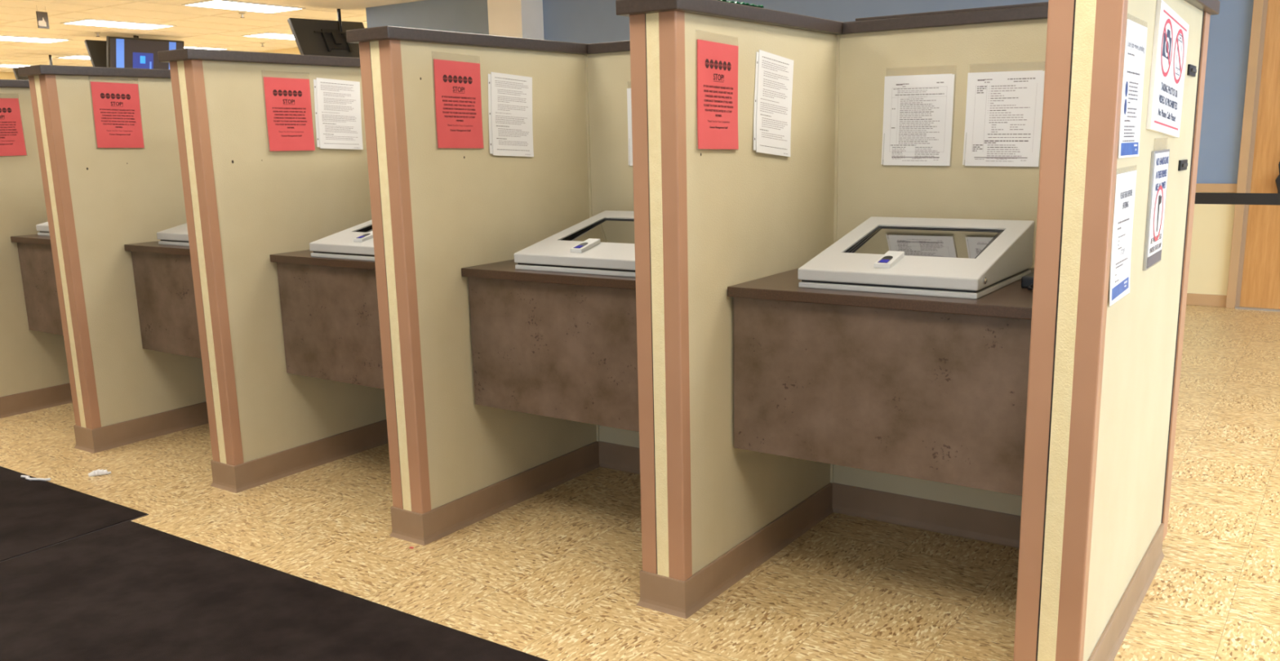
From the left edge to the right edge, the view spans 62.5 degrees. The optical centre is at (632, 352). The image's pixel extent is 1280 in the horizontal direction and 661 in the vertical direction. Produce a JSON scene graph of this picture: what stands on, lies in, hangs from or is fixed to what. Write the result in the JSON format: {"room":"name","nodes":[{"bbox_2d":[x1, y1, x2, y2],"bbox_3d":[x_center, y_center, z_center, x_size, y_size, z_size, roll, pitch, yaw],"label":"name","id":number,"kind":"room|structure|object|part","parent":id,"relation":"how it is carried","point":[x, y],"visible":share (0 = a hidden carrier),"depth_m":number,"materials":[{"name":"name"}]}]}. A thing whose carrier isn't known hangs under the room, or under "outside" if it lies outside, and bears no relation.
{"room":"public hall","nodes":[
{"label":"public hall","id":0,"kind":"room"},
{"bbox_2d":[0,71,16,79],"bbox_3d":[-15.410,-2.918,15.264,0.200,2.800,14.200,7,14,34],"label":"wall","id":1,"kind":"structure","parent":0,"point":[3,75],"depth_m":19.94,"materials":[{"name":"beige paint"}]},
{"bbox_2d":[0,0,422,72],"bbox_3d":[-4.872,-3.033,7.963,26.300,0.120,14.500,7,14,34],"label":"ceiling","id":2,"kind":"structure","parent":0,"point":[197,26],"depth_m":12.58,"materials":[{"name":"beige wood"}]},
{"bbox_2d":[0,63,31,67],"bbox_3d":[-10.737,-5.049,18.614,0.600,0.010,1.100,7,14,34],"label":"recessed light","id":3,"kind":"object","parent":2,"relation":"in","point":[1,64],"visible":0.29,"depth_m":18.38,"materials":[{"name":"white plastic"}]},
{"bbox_2d":[13,54,53,79],"bbox_3d":[-9.107,-4.338,16.561,0.218,0.651,1.100,7,14,34],"label":"television","id":4,"kind":"object","parent":2,"relation":"hanging from","point":[15,69],"visible":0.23,"depth_m":16.17,"materials":[{"name":"black"}]},
{"bbox_2d":[0,35,71,43],"bbox_3d":[-8.121,-4.144,13.938,0.600,0.010,1.100,7,14,34],"label":"recessed light","id":5,"kind":"object","parent":2,"relation":"in","point":[2,37],"visible":1,"depth_m":14.04,"materials":[{"name":"white plastic"}]},
{"bbox_2d":[35,4,49,28],"bbox_3d":[-6.053,-3.437,10.807,0.014,0.223,0.124,4,13,22],"label":"hanging sign","id":6,"kind":"object","parent":2,"relation":"hanging from","point":[42,16],"visible":1,"depth_m":10.81,"materials":[{"name":"grey plastic"}]},
{"bbox_2d":[55,55,90,59],"bbox_3d":[-8.738,-4.816,17.252,0.600,0.010,1.100,7,14,34],"label":"recessed light","id":7,"kind":"object","parent":2,"relation":"in","point":[82,57],"visible":0.49,"depth_m":16.96,"materials":[{"name":"white plastic"}]},
{"bbox_2d":[62,56,90,59],"bbox_3d":[-8.738,-4.817,17.251,0.550,0.008,1.050,7,14,34],"label":"diffuser","id":8,"kind":"object","parent":7,"relation":"attached to","point":[64,57],"depth_m":17.03,"materials":[{"name":"white plastic"}]},
{"bbox_2d":[84,35,138,66],"bbox_3d":[-6.706,-3.961,14.086,0.313,0.501,1.060,7,14,34],"label":"television","id":9,"kind":"object","parent":2,"relation":"hanging from","point":[96,49],"visible":0.12,"depth_m":13.76,"materials":[{"name":"black plastic"}]},
{"bbox_2d":[60,18,176,30],"bbox_3d":[-6.123,-3.911,12.576,0.600,0.010,1.100,7,14,34],"label":"recessed light","id":10,"kind":"object","parent":2,"relation":"in","point":[91,22],"visible":1,"depth_m":12.53,"materials":[{"name":"white plastic"}]},
{"bbox_2d":[106,35,183,69],"bbox_3d":[-6.464,-3.929,13.922,0.276,0.508,1.060,7,14,34],"label":"television","id":11,"kind":"object","parent":2,"relation":"hanging from","point":[134,52],"visible":0.67,"depth_m":13.76,"materials":[{"name":"black plastic"}]},
{"bbox_2d":[183,45,229,49],"bbox_3d":[-6.740,-4.582,15.889,0.600,0.010,1.100,7,14,34],"label":"recessed light","id":12,"kind":"object","parent":2,"relation":"in","point":[184,46],"visible":0.27,"depth_m":15.94,"materials":[{"name":"white plastic"}]},
{"bbox_2d":[181,0,305,13],"bbox_3d":[-4.124,-3.677,11.213,0.600,0.010,1.100,7,14,34],"label":"recessed light","id":13,"kind":"object","parent":2,"relation":"in","point":[219,4],"visible":1,"depth_m":11.17,"materials":[{"name":"white plastic"}]},
{"bbox_2d":[240,32,294,39],"bbox_3d":[-4.742,-4.349,14.526,0.600,0.010,1.100,7,14,34],"label":"recessed light","id":14,"kind":"object","parent":2,"relation":"in","point":[266,35],"visible":0.51,"depth_m":14.31,"materials":[{"name":"white plastic"}]},
{"bbox_2d":[287,8,364,57],"bbox_3d":[-3.261,-3.468,11.462,0.225,0.566,1.003,7,14,34],"label":"television","id":15,"kind":"object","parent":2,"relation":"hanging from","point":[312,37],"visible":0.7,"depth_m":11.34,"materials":[{"name":"black plastic"}]},
{"bbox_2d":[253,47,300,54],"bbox_3d":[-6.332,-3.592,17.436,12.565,2.800,0.150,7,14,34],"label":"wall","id":16,"kind":"structure","parent":0,"point":[295,50],"depth_m":16.44,"materials":[{"name":"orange paint"}]},
{"bbox_2d":[487,0,543,39],"bbox_3d":[-1.098,-2.196,10.325,0.418,2.700,0.319,7,14,34],"label":"wall column","id":17,"kind":"structure","parent":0,"point":[523,19],"depth_m":9.99,"materials":[{"name":"white paint"}]},
{"bbox_2d":[515,264,635,277],"bbox_3d":[-0.038,-0.291,3.392,0.471,0.014,0.494,7,14,34],"label":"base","id":18,"kind":"object","parent":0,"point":[598,269],"depth_m":3.17,"materials":[{"name":"white plastic"}]},
{"bbox_2d":[0,304,1279,660],"bbox_3d":[-4.804,-0.302,8.529,26.300,0.100,14.500,7,14,34],"label":"floor","id":19,"kind":"structure","parent":0,"point":[553,575],"depth_m":3.23,"materials":[{"name":"plastic"}]},
{"bbox_2d":[0,79,72,418],"bbox_3d":[-2.865,-0.552,5.341,0.178,1.591,1.129,7,14,34],"label":"wall","id":20,"kind":"structure","parent":19,"relation":"on","point":[34,372],"depth_m":5.11,"materials":[{"name":"beige paint"}]},
{"bbox_2d":[0,97,26,155],"bbox_3d":[-2.980,-1.070,4.962,0.008,0.294,0.216,7,14,34],"label":"notice","id":21,"kind":"object","parent":20,"relation":"attached to","point":[11,135],"visible":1,"depth_m":5.00,"materials":[{"name":"paper"}]},
{"bbox_3d":[-2.889,0.191,5.433,0.162,0.100,0.955,7,14,34],"label":"baseboard","id":22,"kind":"part","parent":20,"relation":"part of","materials":[{"name":"beige rubber"}]},
{"bbox_2d":[0,466,148,562],"bbox_3d":[-3.850,0.556,4.018,3.894,0.006,1.932,7,14,34],"label":"floor mat","id":23,"kind":"object","parent":19,"relation":"on","point":[35,515],"visible":1,"depth_m":3.71,"materials":[{"name":"grey rubber"}]},
{"bbox_2d":[20,475,50,480],"bbox_3d":[-2.329,0.492,4.104,0.149,0.011,0.029,3,12,20],"label":"paper scrap","id":24,"kind":"object","parent":23,"relation":"on","point":[27,477],"visible":1,"depth_m":4.09,"materials":[{"name":"white paper"}]},
{"bbox_2d":[88,469,111,476],"bbox_3d":[-2.103,0.474,4.159,0.082,0.026,0.027,-7,13,-25],"label":"paper scrap","id":25,"kind":"object","parent":19,"relation":"on","point":[97,473],"visible":1,"depth_m":4.15,"materials":[{"name":"white paper"}]},
{"bbox_2d":[17,64,208,453],"bbox_3d":[-2.053,-0.457,4.787,0.178,1.591,1.129,7,14,34],"label":"wall","id":26,"kind":"structure","parent":19,"relation":"on","point":[99,201],"depth_m":4.47,"materials":[{"name":"beige paint"}]},
{"bbox_3d":[-2.385,-0.399,4.389,0.048,1.455,0.040,7,14,34],"label":"corner trim","id":27,"kind":"part","parent":26,"relation":"part of","materials":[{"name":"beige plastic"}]},
{"bbox_3d":[-2.312,-0.391,4.340,0.048,1.455,0.040,7,14,34],"label":"corner trim","id":28,"kind":"part","parent":26,"relation":"part of","materials":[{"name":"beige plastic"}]},
{"bbox_2d":[90,81,144,147],"bbox_3d":[-2.158,-1.003,4.416,0.008,0.303,0.228,7,13,34],"label":"notice","id":29,"kind":"object","parent":26,"relation":"attached to","point":[116,106],"visible":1,"depth_m":4.42,"materials":[{"name":"paper"}]},
{"bbox_3d":[-2.077,0.286,4.879,0.162,0.100,0.955,7,14,34],"label":"baseboard","id":30,"kind":"part","parent":26,"relation":"part of","materials":[{"name":"beige rubber"}]},
{"bbox_2d":[157,48,388,493],"bbox_3d":[-1.242,-0.363,4.235,0.178,1.591,1.129,7,14,34],"label":"wall","id":31,"kind":"structure","parent":19,"relation":"on","point":[246,202],"depth_m":3.92,"materials":[{"name":"beige paint"}]},
{"bbox_3d":[-1.574,-0.305,3.837,0.048,1.455,0.040,7,14,34],"label":"corner trim","id":32,"kind":"part","parent":31,"relation":"part of","materials":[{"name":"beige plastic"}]},
{"bbox_3d":[-1.502,-0.296,3.787,0.048,1.455,0.040,7,14,34],"label":"corner trim","id":33,"kind":"part","parent":31,"relation":"part of","materials":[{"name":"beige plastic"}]},
{"bbox_2d":[263,76,315,151],"bbox_3d":[-1.287,-0.902,3.954,0.008,0.297,0.220,7,13,34],"label":"notice","id":34,"kind":"object","parent":31,"relation":"attached to","point":[287,100],"visible":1,"depth_m":3.95,"materials":[{"name":"paper"}]},
{"bbox_3d":[-1.267,0.380,4.327,0.162,0.100,0.955,7,14,34],"label":"baseboard","id":35,"kind":"part","parent":31,"relation":"part of","materials":[{"name":"beige rubber"}]},
{"bbox_2d":[313,77,363,149],"bbox_3d":[-1.155,-0.934,4.142,0.007,0.276,0.238,7,14,34],"label":"notice","id":36,"kind":"object","parent":31,"relation":"attached to","point":[337,103],"visible":1,"depth_m":4.14,"materials":[{"name":"white paper"}]},
{"bbox_2d":[0,520,548,660],"bbox_3d":[-0.800,0.927,1.865,3.603,0.006,1.910,7,14,34],"label":"floor mat","id":37,"kind":"object","parent":19,"relation":"on","point":[127,591],"visible":1,"depth_m":2.89,"materials":[{"name":"grey rubber"}]},
{"bbox_2d":[346,25,599,546],"bbox_3d":[-0.437,-0.269,3.686,0.178,1.591,1.129,7,14,34],"label":"wall","id":38,"kind":"structure","parent":19,"relation":"on","point":[456,463],"depth_m":3.40,"materials":[{"name":"beige paint"}]},
{"bbox_3d":[-0.769,-0.211,3.288,0.048,1.455,0.040,7,14,34],"label":"corner trim","id":39,"kind":"part","parent":38,"relation":"part of","materials":[{"name":"beige plastic"}]},
{"bbox_3d":[-0.696,-0.202,3.238,0.048,1.455,0.040,7,14,34],"label":"corner trim","id":40,"kind":"part","parent":38,"relation":"part of","materials":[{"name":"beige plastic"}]},
{"bbox_2d":[433,58,483,148],"bbox_3d":[-0.546,-0.788,3.313,0.008,0.303,0.229,7,13,34],"label":"notice","id":41,"kind":"object","parent":38,"relation":"attached to","point":[457,84],"visible":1,"depth_m":3.31,"materials":[{"name":"paper"}]},
{"bbox_3d":[-0.461,0.474,3.777,0.162,0.100,0.955,7,14,34],"label":"baseboard","id":42,"kind":"part","parent":38,"relation":"part of","materials":[{"name":"brown wood"}]},
{"bbox_3d":[-0.433,-0.252,3.693,0.129,1.555,1.077,7,14,34],"label":"wall panel","id":43,"kind":"part","parent":38,"relation":"part of","materials":[{"name":"beige paint"}]},
{"bbox_2d":[488,71,533,156],"bbox_3d":[-0.405,-0.790,3.520,0.007,0.278,0.233,7,14,34],"label":"notice","id":44,"kind":"object","parent":38,"relation":"attached to","point":[509,95],"visible":1,"depth_m":3.52,"materials":[{"name":"white paper"}]},
{"bbox_2d":[461,259,639,431],"bbox_3d":[-0.001,-0.070,3.484,0.843,0.458,0.703,7,14,34],"label":"desk","id":45,"kind":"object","parent":38,"relation":"attached to","point":[553,344],"depth_m":3.25,"materials":[{"name":"brown laminate"}]},
{"bbox_2d":[461,259,635,289],"bbox_3d":[-0.006,-0.280,3.440,0.843,0.028,0.703,7,14,34],"label":"countertop","id":46,"kind":"structure","parent":45,"relation":"on","point":[503,270],"depth_m":3.21,"materials":[{"name":"brown laminate"}]},
{"bbox_2d":[514,210,635,277],"bbox_3d":[-0.037,-0.357,3.376,0.482,0.149,0.496,7,14,34],"label":"terminal","id":47,"kind":"object","parent":45,"relation":"on","point":[602,243],"visible":0.55,"depth_m":3.28,"materials":[{"name":"white plastic"}]},
{"bbox_2d":[586,40,639,474],"bbox_3d":[0.236,-0.307,3.791,0.845,1.590,0.182,7,14,34],"label":"panel","id":48,"kind":"object","parent":19,"relation":"on","point":[609,73],"visible":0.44,"depth_m":3.83,"materials":[{"name":"beige paint"}]},
{"bbox_3d":[0.211,0.436,3.882,0.836,0.100,0.016,7,14,34],"label":"baseboard","id":49,"kind":"part","parent":48,"relation":"part of","materials":[{"name":"beige rubber"}]},
{"bbox_2d":[626,88,632,165],"bbox_3d":[0.072,-0.804,3.702,0.222,0.296,0.008,7,14,34],"label":"notice","id":50,"kind":"object","parent":48,"relation":"attached to","point":[628,90],"visible":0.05,"depth_m":3.76,"materials":[{"name":"white paper"}]},
{"bbox_2d":[615,0,843,619],"bbox_3d":[0.370,-0.174,3.135,0.178,1.591,1.129,7,14,34],"label":"wall","id":51,"kind":"structure","parent":19,"relation":"on","point":[707,222],"depth_m":2.82,"materials":[{"name":"beige paint"}]},
{"bbox_3d":[0.038,-0.116,2.737,0.048,1.455,0.040,7,14,34],"label":"corner trim","id":52,"kind":"part","parent":51,"relation":"part of","materials":[{"name":"beige plastic"}]},
{"bbox_3d":[0.111,-0.108,2.688,0.048,1.455,0.040,7,14,34],"label":"corner trim","id":53,"kind":"part","parent":51,"relation":"part of","materials":[{"name":"beige plastic"}]},
{"bbox_2d":[697,39,738,149],"bbox_3d":[0.220,-0.667,2.707,0.008,0.304,0.230,7,13,34],"label":"notice","id":54,"kind":"object","parent":51,"relation":"attached to","point":[717,62],"visible":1,"depth_m":2.70,"materials":[{"name":"red paper"}]},
{"bbox_3d":[0.346,0.569,3.227,0.162,0.100,0.955,7,14,34],"label":"baseboard","id":55,"kind":"part","parent":51,"relation":"part of","materials":[{"name":"beige rubber"}]},
{"bbox_2d":[718,0,764,8],"bbox_3d":[0.219,-0.902,2.721,0.095,0.009,0.344,7,14,34],"label":"streamer","id":56,"kind":"object","parent":51,"relation":"on","point":[732,2],"visible":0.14,"depth_m":2.77,"materials":[{"name":"green"}]},
{"bbox_3d":[0.374,-0.158,3.143,0.129,1.555,1.077,7,14,34],"label":"wall panel","id":57,"kind":"part","parent":51,"relation":"part of","materials":[{"name":"beige paint"}]},
{"bbox_2d":[753,49,793,156],"bbox_3d":[0.397,-0.695,2.962,0.007,0.293,0.247,7,14,34],"label":"notice","id":58,"kind":"object","parent":51,"relation":"attached to","point":[774,73],"visible":1,"depth_m":2.96,"materials":[{"name":"white paper"}]},
{"bbox_2d":[727,267,1034,496],"bbox_3d":[0.810,0.025,2.932,0.851,0.458,0.703,7,14,34],"label":"desk","id":59,"kind":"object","parent":51,"relation":"attached to","point":[934,388],"depth_m":2.66,"materials":[{"name":"brown laminate"}]},
{"bbox_2d":[727,267,1034,319],"bbox_3d":[0.804,-0.186,2.888,0.851,0.028,0.703,7,14,34],"label":"countertop","id":60,"kind":"structure","parent":59,"relation":"on","point":[1011,300],"depth_m":2.62,"materials":[{"name":"brown laminate"}]},
{"bbox_2d":[797,216,1034,299],"bbox_3d":[0.774,-0.267,2.845,0.482,0.149,0.496,7,14,34],"label":"terminal","id":61,"kind":"object","parent":59,"relation":"on","point":[952,258],"visible":0.98,"depth_m":2.77,"materials":[{"name":"white plastic"}]},
{"bbox_2d":[1021,271,1034,290],"bbox_3d":[1.085,-0.191,2.738,0.098,0.030,0.324,7,14,34],"label":"power adapter","id":62,"kind":"object","parent":59,"relation":"on","point":[1027,281],"visible":0.21,"depth_m":2.68,"materials":[{"name":"black plastic"}]},
{"bbox_2d":[831,1,1048,548],"bbox_3d":[1.046,-0.216,3.237,0.853,1.598,0.182,7,14,34],"label":"panel","id":63,"kind":"object","parent":19,"relation":"on","point":[959,42],"visible":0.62,"depth_m":3.21,"materials":[{"name":"beige paint"}]},
{"bbox_2d":[881,73,954,165],"bbox_3d":[0.856,-0.708,3.168,0.218,0.292,0.008,8,15,34],"label":"notice","id":64,"kind":"object","parent":63,"relation":"attached to","point":[917,109],"visible":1,"depth_m":3.17,"materials":[{"name":"white paper"}]},
{"bbox_3d":[1.022,0.531,3.329,0.844,0.100,0.016,7,14,34],"label":"baseboard","id":65,"kind":"part","parent":63,"relation":"part of","materials":[{"name":"beige rubber"}]},
{"bbox_2d":[962,70,1044,166],"bbox_3d":[1.065,-0.681,3.027,0.221,0.292,0.008,8,15,34],"label":"notice","id":66,"kind":"object","parent":63,"relation":"attached to","point":[1003,120],"visible":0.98,"depth_m":3.03,"materials":[{"name":"white paper"}]},
{"bbox_2d":[1013,0,1220,660],"bbox_3d":[1.218,-0.090,2.628,0.178,1.591,1.248,7,14,34],"label":"wall","id":67,"kind":"structure","parent":19,"relation":"on","point":[1104,382],"depth_m":2.23,"materials":[{"name":"beige paint"}]},
{"bbox_3d":[0.852,-0.021,2.182,0.048,1.455,0.040,7,14,34],"label":"corner trim","id":68,"kind":"part","parent":67,"relation":"part of","materials":[{"name":"beige plastic"}]},
{"bbox_3d":[0.925,-0.013,2.133,0.048,1.455,0.040,7,14,34],"label":"corner trim","id":69,"kind":"part","parent":67,"relation":"part of","materials":[{"name":"beige plastic"}]},
{"bbox_2d":[1109,170,1137,306],"bbox_3d":[1.019,-0.245,2.188,0.006,0.276,0.218,7,14,34],"label":"sheet","id":70,"kind":"object","parent":67,"relation":"attached to","point":[1125,189],"visible":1,"depth_m":2.18,"materials":[{"name":"white paper"}]},
{"bbox_2d":[1115,217,1129,282],"bbox_3d":[1.019,-0.213,2.193,0.002,0.123,0.128,7,14,34],"label":"print","id":71,"kind":"object","parent":70,"relation":"attached to","point":[1122,225],"depth_m":2.19,"materials":[{"name":"grey paper"}]},
{"bbox_3d":[1.203,0.650,2.733,0.162,0.100,1.106,7,14,34],"label":"baseboard","id":72,"kind":"part","parent":67,"relation":"part of","materials":[{"name":"beige rubber"}]},
{"bbox_2d":[1118,18,1147,158],"bbox_3d":[1.012,-0.533,2.131,0.004,0.274,0.220,7,13,34],"label":"sheet","id":73,"kind":"object","parent":67,"relation":"attached to","point":[1135,33],"visible":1,"depth_m":2.12,"materials":[{"name":"white paper"}]},
{"bbox_2d":[1122,53,1140,142],"bbox_3d":[1.006,-0.511,2.124,0.001,0.170,0.147,7,13,34],"label":"print","id":74,"kind":"object","parent":73,"relation":"attached to","point":[1131,88],"depth_m":2.12,"materials":[{"name":"grey paper"}]},
{"bbox_3d":[1.190,-0.064,2.592,0.129,1.555,1.088,7,14,34],"label":"wall panel","id":75,"kind":"part","parent":67,"relation":"part of","materials":[{"name":"beige plastic"}]},
{"bbox_2d":[1142,149,1169,270],"bbox_3d":[1.242,-0.355,2.495,0.009,0.300,0.215,7,14,34],"label":"framed sign","id":76,"kind":"object","parent":67,"relation":"attached to","point":[1159,164],"visible":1,"depth_m":2.47,"materials":[{"name":"white paper"}]},
{"bbox_2d":[1146,0,1189,137],"bbox_3d":[1.246,-0.647,2.450,0.011,0.297,0.435,7,14,34],"label":"prohibition sign","id":77,"kind":"object","parent":67,"relation":"attached to","point":[1171,34],"visible":1,"depth_m":2.40,"materials":[{"name":"white paper"}]},
{"bbox_2d":[1177,159,1187,170],"bbox_3d":[1.453,-0.494,2.780,0.010,0.027,0.117,7,13,34],"label":"wall bracket","id":78,"kind":"object","parent":67,"relation":"attached to","point":[1183,164],"visible":1,"depth_m":2.75,"materials":[{"name":"black metal"}]},
{"bbox_3d":[1.532,-0.189,3.069,0.139,1.520,0.088,7,14,34],"label":"trim","id":79,"kind":"part","parent":67,"relation":"part of","materials":[{"name":"beige plastic"}]},
{"bbox_2d":[1186,64,1196,76],"bbox_3d":[1.460,-0.735,2.749,0.010,0.027,0.112,7,14,34],"label":"wall bracket","id":80,"kind":"object","parent":67,"relation":"attached to","point":[1192,70],"visible":1,"depth_m":2.73,"materials":[{"name":"black metal"}]},
{"bbox_2d":[1194,192,1279,204],"bbox_3d":[2.568,-0.237,4.631,2.110,1.000,0.320,7,14,34],"label":"barrier","id":81,"kind":"object","parent":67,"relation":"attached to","point":[1234,198],"visible":0.02,"depth_m":4.52,"materials":[{"name":"black plastic"}]},
{"bbox_3d":[-0.570,-0.401,4.341,0.843,1.590,0.182,7,14,34],"label":"panel","id":82,"kind":"object","parent":19,"relation":"on","visible":0},
{"bbox_2d":[269,249,384,389],"bbox_3d":[-0.807,-0.164,4.034,0.841,0.458,0.703,7,14,34],"label":"countertop","id":83,"kind":"structure","parent":82,"relation":"attached to","point":[330,309],"depth_m":3.84,"materials":[{"name":"brown laminate"}]},
{"bbox_2d":[269,249,375,270],"bbox_3d":[-0.812,-0.374,3.990,0.841,0.028,0.703,7,14,34],"label":"countertop","id":84,"kind":"structure","parent":83,"relation":"on","point":[301,257],"depth_m":3.80,"materials":[{"name":"brown laminate"}]},
{"bbox_2d":[309,219,374,261],"bbox_3d":[-0.836,-0.442,3.881,0.482,0.149,0.496,7,14,34],"label":"screen","id":85,"kind":"object","parent":83,"relation":"on","point":[355,242],"visible":0.32,"depth_m":3.76,"materials":[{"name":"white plastic"}]},
{"bbox_2d":[311,252,374,261],"bbox_3d":[-0.837,-0.376,3.898,0.471,0.014,0.494,7,14,34],"label":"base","id":86,"kind":"object","parent":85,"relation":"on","point":[370,256],"depth_m":3.72,"materials":[{"name":"white plastic"}]},
{"bbox_3d":[-1.378,-0.495,4.892,0.849,1.590,0.182,7,14,34],"label":"panel","id":87,"kind":"object","parent":19,"relation":"on","visible":0},
{"bbox_2d":[124,240,201,358],"bbox_3d":[-1.615,-0.258,4.585,0.847,0.458,0.703,7,14,34],"label":"countertop","id":88,"kind":"structure","parent":87,"relation":"attached to","point":[163,274],"depth_m":4.43,"materials":[{"name":"brown laminate"}]},
{"bbox_2d":[124,240,190,255],"bbox_3d":[-1.620,-0.469,4.541,0.847,0.028,0.703,7,14,34],"label":"countertop","id":89,"kind":"structure","parent":88,"relation":"on","point":[150,246],"depth_m":4.37,"materials":[{"name":"brown laminate"}]},
{"bbox_2d":[156,222,189,246],"bbox_3d":[-1.675,-0.552,4.511,0.482,0.149,0.496,7,14,34],"label":"screen","id":90,"kind":"object","parent":88,"relation":"on","point":[178,235],"visible":0.07,"depth_m":4.41,"materials":[{"name":"white plastic"}]},
{"bbox_2d":[158,240,189,246],"bbox_3d":[-1.675,-0.486,4.528,0.471,0.014,0.494,7,14,34],"label":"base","id":91,"kind":"object","parent":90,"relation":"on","point":[186,243],"depth_m":4.39,"materials":[{"name":"white plastic"}]},
{"bbox_3d":[-2.190,-0.590,5.445,0.852,1.590,0.182,7,14,34],"label":"panel","id":92,"kind":"object","parent":19,"relation":"on","visible":0},
{"bbox_2d":[10,234,63,335],"bbox_3d":[-2.427,-0.353,5.138,0.849,0.458,0.703,7,14,34],"label":"countertop","id":93,"kind":"structure","parent":92,"relation":"attached to","point":[34,251],"depth_m":5.01,"materials":[{"name":"brown laminate"}]},
{"bbox_2d":[10,234,51,244],"bbox_3d":[-2.432,-0.564,5.094,0.849,0.028,0.703,7,14,34],"label":"countertop","id":94,"kind":"structure","parent":93,"relation":"on","point":[33,238],"depth_m":4.96,"materials":[{"name":"brown laminate"}]},
{"bbox_2d":[35,222,49,235],"bbox_3d":[-2.530,-0.657,5.123,0.482,0.149,0.496,7,14,34],"label":"screen","id":95,"kind":"object","parent":93,"relation":"on","point":[43,228],"visible":0.06,"depth_m":5.04,"materials":[{"name":"white plastic"}]},
{"bbox_3d":[-2.533,-0.668,5.123,0.475,0.129,0.496,7,14,34],"label":"lid","id":96,"kind":"part","parent":95,"relation":"part of","materials":[{"name":"white plastic"}]},
{"bbox_2d":[37,231,49,235],"bbox_3d":[-2.531,-0.592,5.140,0.471,0.014,0.494,7,14,34],"label":"tray","id":97,"kind":"object","parent":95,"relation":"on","point":[42,233],"depth_m":5.04,"materials":[{"name":"white plastic"}]},
{"bbox_2d":[365,0,1253,295],"bbox_3d":[2.655,-1.861,8.017,13.355,2.800,0.120,7,14,34],"label":"wall","id":98,"kind":"structure","parent":0,"point":[580,21],"depth_m":7.35,"materials":[{"name":"blue paint"}]},
{"bbox_2d":[1186,293,1226,306],"bbox_3d":[0.625,-0.755,9.622,8.428,0.082,0.010,7,14,34],"label":"baseboard","id":99,"kind":"structure","parent":98,"relation":"attached to","point":[1202,300],"depth_m":7.32,"materials":[{"name":"brown wood"}]},
{"bbox_2d":[1195,183,1236,192],"bbox_3d":[0.604,-1.511,9.462,8.428,0.058,0.018,7,14,34],"label":"trim","id":100,"kind":"structure","parent":98,"relation":"attached to","point":[1220,188],"depth_m":7.16,"materials":[{"name":"brown wood"}]},
{"bbox_2d":[1226,0,1279,311],"bbox_3d":[4.543,-1.327,6.697,1.187,2.200,0.105,7,14,34],"label":"door","id":101,"kind":"structure","parent":98,"relation":"in","point":[1254,273],"depth_m":7.01,"materials":[{"name":"brown wood"}]},
{"bbox_3d":[4.543,-1.327,6.697,1.187,2.200,0.045,7,14,34],"label":"frame","id":102,"kind":"part","parent":101,"relation":"part of","materials":[{"name":"brown wood"}]},
{"bbox_2d":[1275,161,1279,193],"bbox_3d":[4.328,-1.188,6.851,0.246,0.406,0.071,7,14,34],"label":"shoulder bag","id":103,"kind":"object","parent":101,"relation":"hanging from","point":[1277,180],"visible":0.71,"depth_m":6.90,"materials":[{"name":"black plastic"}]},
{"bbox_2d":[798,269,1031,299],"bbox_3d":[0.773,-0.201,2.862,0.471,0.014,0.494,7,14,34],"label":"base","id":104,"kind":"object","parent":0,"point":[807,282],"depth_m":2.66,"materials":[{"name":"white plastic"}]}
]}

